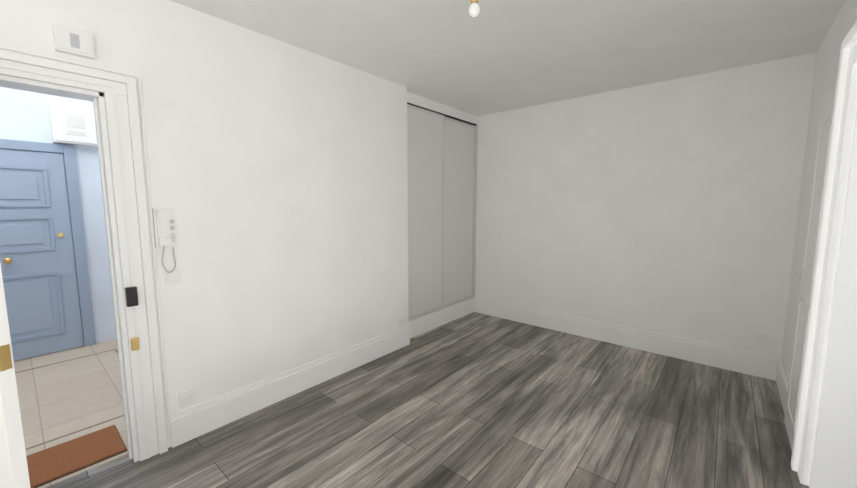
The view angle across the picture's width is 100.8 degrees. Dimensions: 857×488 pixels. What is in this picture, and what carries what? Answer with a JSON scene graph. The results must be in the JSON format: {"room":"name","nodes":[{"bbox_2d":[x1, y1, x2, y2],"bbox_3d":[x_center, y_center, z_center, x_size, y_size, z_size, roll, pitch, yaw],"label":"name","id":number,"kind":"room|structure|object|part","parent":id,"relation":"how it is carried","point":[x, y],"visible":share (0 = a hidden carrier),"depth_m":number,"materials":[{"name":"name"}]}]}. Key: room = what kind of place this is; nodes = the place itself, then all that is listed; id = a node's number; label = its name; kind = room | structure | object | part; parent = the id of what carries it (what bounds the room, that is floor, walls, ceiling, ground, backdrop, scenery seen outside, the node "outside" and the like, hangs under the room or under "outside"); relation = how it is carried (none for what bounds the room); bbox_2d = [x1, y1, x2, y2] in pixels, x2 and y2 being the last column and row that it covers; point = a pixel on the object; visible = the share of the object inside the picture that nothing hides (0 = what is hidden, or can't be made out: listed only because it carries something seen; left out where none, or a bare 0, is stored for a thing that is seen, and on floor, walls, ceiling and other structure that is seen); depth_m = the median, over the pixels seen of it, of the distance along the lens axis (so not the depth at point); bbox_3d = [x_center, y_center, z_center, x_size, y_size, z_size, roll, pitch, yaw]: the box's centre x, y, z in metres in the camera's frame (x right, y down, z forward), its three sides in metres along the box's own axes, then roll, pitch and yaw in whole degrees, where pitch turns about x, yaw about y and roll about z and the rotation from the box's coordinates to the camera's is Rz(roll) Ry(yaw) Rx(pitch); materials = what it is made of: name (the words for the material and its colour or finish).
{"room":"empty apartment room","nodes":[
{"label":"empty apartment room","id":0,"kind":"room"},
{"bbox_2d":[0,87,116,345],"bbox_3d":[-4.060,-0.355,2.786,0.150,2.900,3.000,5,8,40],"label":"wall","id":1,"kind":"structure","parent":0,"point":[24,115],"depth_m":3.49,"materials":[{"name":"white paint"}]},
{"bbox_2d":[0,139,95,360],"bbox_3d":[-3.680,0.081,3.091,0.092,1.965,1.000,5,8,40],"label":"hall door","id":2,"kind":"structure","parent":1,"relation":"in","point":[38,261],"depth_m":3.27,"materials":[{"name":"blue wood"}]},
{"bbox_2d":[48,101,97,146],"bbox_3d":[-3.336,-1.127,3.356,0.115,0.360,0.330,5,8,40],"label":"meter box","id":3,"kind":"object","parent":1,"relation":"attached to","point":[72,124],"visible":0.88,"depth_m":3.30,"materials":[{"name":"white plastic"}]},
{"bbox_2d":[0,0,408,460],"bbox_3d":[-1.567,-0.061,1.944,0.120,2.500,4.090,5,8,40],"label":"wall","id":4,"kind":"structure","parent":0,"point":[278,174],"depth_m":2.32,"materials":[{"name":"white paint"}]},
{"bbox_2d":[0,263,30,487],"bbox_3d":[-1.710,0.312,1.152,0.764,1.916,0.124,1,6,12],"label":"door leaf","id":5,"kind":"structure","parent":4,"relation":"in","point":[14,472],"depth_m":1.13,"materials":[{"name":"white wood"}]},
{"bbox_2d":[52,23,94,59],"bbox_3d":[-1.637,-0.933,1.638,0.042,0.110,0.130,5,8,40],"label":"box","id":6,"kind":"object","parent":4,"relation":"attached to","point":[71,41],"visible":1,"depth_m":1.62,"materials":[{"name":"white plastic"}]},
{"bbox_2d":[0,46,168,461],"bbox_3d":[-1.891,0.199,1.570,0.192,2.065,1.098,5,8,40],"label":"door frame","id":7,"kind":"structure","parent":4,"relation":"attached to","point":[121,123],"depth_m":1.84,"materials":[{"name":"white wood"}]},
{"bbox_2d":[152,208,176,272],"bbox_3d":[-1.445,-0.018,1.957,0.056,0.360,0.096,5,8,40],"label":"intercom","id":8,"kind":"object","parent":4,"relation":"attached to","point":[164,222],"visible":1,"depth_m":1.93,"materials":[{"name":"white plastic"}]},
{"bbox_3d":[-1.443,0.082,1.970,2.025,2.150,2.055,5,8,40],"label":"intercom cord mount","id":9,"kind":"part","parent":8,"relation":"part of","materials":[{"name":"grey plastic"}]},
{"bbox_2d":[163,269,181,284],"bbox_3d":[-1.448,0.188,2.006,0.017,0.082,0.082,5,8,40],"label":"light switch","id":10,"kind":"object","parent":4,"relation":"attached to","point":[173,277],"visible":1,"depth_m":2.00,"materials":[{"name":"white plastic"}]},
{"bbox_2d":[179,388,195,406],"bbox_3d":[-1.431,0.915,2.107,0.015,0.082,0.082,5,8,40],"label":"electrical outlet","id":11,"kind":"object","parent":4,"relation":"attached to","point":[187,397],"visible":1,"depth_m":2.10,"materials":[{"name":"white plastic"}]},
{"bbox_2d":[169,325,409,447],"bbox_3d":[-1.449,1.080,2.101,0.020,0.197,3.890,5,8,40],"label":"baseboard","id":12,"kind":"structure","parent":4,"relation":"attached to","point":[193,422],"depth_m":2.51,"materials":[{"name":"white wood"}]},
{"bbox_2d":[14,312,808,487],"bbox_3d":[-0.978,1.202,2.348,5.540,0.100,6.053,5,8,40],"label":"floor","id":13,"kind":"structure","parent":0,"point":[475,400],"depth_m":2.29,"materials":[{"name":"grey wood"}]},
{"bbox_2d":[15,349,123,449],"bbox_3d":[-3.180,1.170,2.173,1.495,0.002,2.150,5,8,40],"label":"inlay","id":14,"kind":"object","parent":13,"relation":"on","point":[116,350],"visible":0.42,"depth_m":2.29,"materials":[{"name":"beige tile"}]},
{"bbox_2d":[26,425,126,487],"bbox_3d":[-2.100,1.197,1.864,0.355,0.016,0.740,5,8,40],"label":"doormat","id":15,"kind":"object","parent":13,"relation":"on","point":[51,464],"visible":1,"depth_m":1.97,"materials":[{"name":"brown fabric"}]},
{"bbox_2d":[407,92,477,337],"bbox_3d":[-0.116,-0.315,4.241,0.713,2.500,1.413,5,8,40],"label":"wall","id":16,"kind":"structure","parent":0,"point":[424,324],"depth_m":4.02,"materials":[{"name":"white paint"}]},
{"bbox_2d":[407,104,444,318],"bbox_3d":[-0.051,-0.312,3.787,0.022,2.182,0.696,5,8,40],"label":"closet door","id":17,"kind":"structure","parent":16,"relation":"in","point":[425,142],"depth_m":3.80,"materials":[{"name":"white wood"}]},
{"bbox_2d":[407,102,477,320],"bbox_3d":[0.154,-0.338,4.043,0.056,2.210,1.360,5,8,40],"label":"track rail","id":18,"kind":"object","parent":16,"relation":"attached to","point":[475,209],"visible":0.5,"depth_m":4.49,"materials":[{"name":"white metal"}]},
{"bbox_2d":[444,117,474,305],"bbox_3d":[0.355,-0.368,4.299,0.022,2.182,0.696,5,8,40],"label":"closet door","id":19,"kind":"structure","parent":16,"relation":"in","point":[459,153],"depth_m":4.30,"materials":[{"name":"white wood"}]},
{"bbox_2d":[170,0,845,115],"bbox_3d":[-0.218,-1.341,1.686,3.890,0.100,5.653,5,8,40],"label":"ceiling","id":20,"kind":"structure","parent":0,"point":[495,56],"depth_m":2.35,"materials":[{"name":"white paint"}]},
{"bbox_2d":[469,0,479,17],"bbox_3d":[0.212,-1.168,1.633,0.090,0.231,0.090,5,8,40],"label":"pendant light","id":21,"kind":"object","parent":20,"relation":"hanging from","point":[474,9],"visible":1,"depth_m":1.63,"materials":[{"name":"white glass"}]},
{"bbox_2d":[475,53,815,357],"bbox_3d":[1.541,-0.277,3.899,3.890,2.500,0.200,5,8,40],"label":"wall","id":22,"kind":"structure","parent":0,"point":[670,207],"depth_m":3.27,"materials":[{"name":"white paint"}]},
{"bbox_2d":[474,297,779,380],"bbox_3d":[1.704,0.899,3.745,2.877,0.197,0.020,5,8,40],"label":"baseboard","id":23,"kind":"structure","parent":22,"relation":"attached to","point":[761,365],"depth_m":3.42,"materials":[{"name":"white wood"}]},
{"bbox_2d":[754,331,767,343],"bbox_3d":[2.706,0.761,2.882,0.082,0.082,0.015,5,8,40],"label":"electrical outlet","id":24,"kind":"object","parent":22,"relation":"attached to","point":[761,337],"visible":1,"depth_m":2.88,"materials":[{"name":"white plastic"}]},
{"bbox_2d":[782,0,856,485],"bbox_3d":[1.191,0.082,0.645,0.200,2.500,5.653,5,8,40],"label":"wall","id":25,"kind":"structure","parent":0,"point":[827,59],"depth_m":2.41,"materials":[{"name":"white paint"}]},
{"bbox_2d":[776,357,788,413],"bbox_3d":[1.107,1.219,0.842,0.020,0.197,5.253,5,8,40],"label":"baseboard","id":26,"kind":"structure","parent":25,"relation":"attached to","point":[782,380],"depth_m":2.57,"materials":[{"name":"white wood"}]},
{"bbox_2d":[784,87,835,449],"bbox_3d":[2.137,0.178,1.997,0.068,1.988,0.490,5,8,40],"label":"door leaf","id":27,"kind":"structure","parent":25,"relation":"in","point":[818,183],"depth_m":2.01,"materials":[{"name":"white wood"}]},
{"bbox_2d":[791,21,856,487],"bbox_3d":[1.655,0.181,1.247,0.250,2.170,1.250,5,8,40],"label":"door frame","id":28,"kind":"structure","parent":25,"relation":"attached to","point":[833,459],"depth_m":1.67,"materials":[{"name":"white wood"}]}
]}

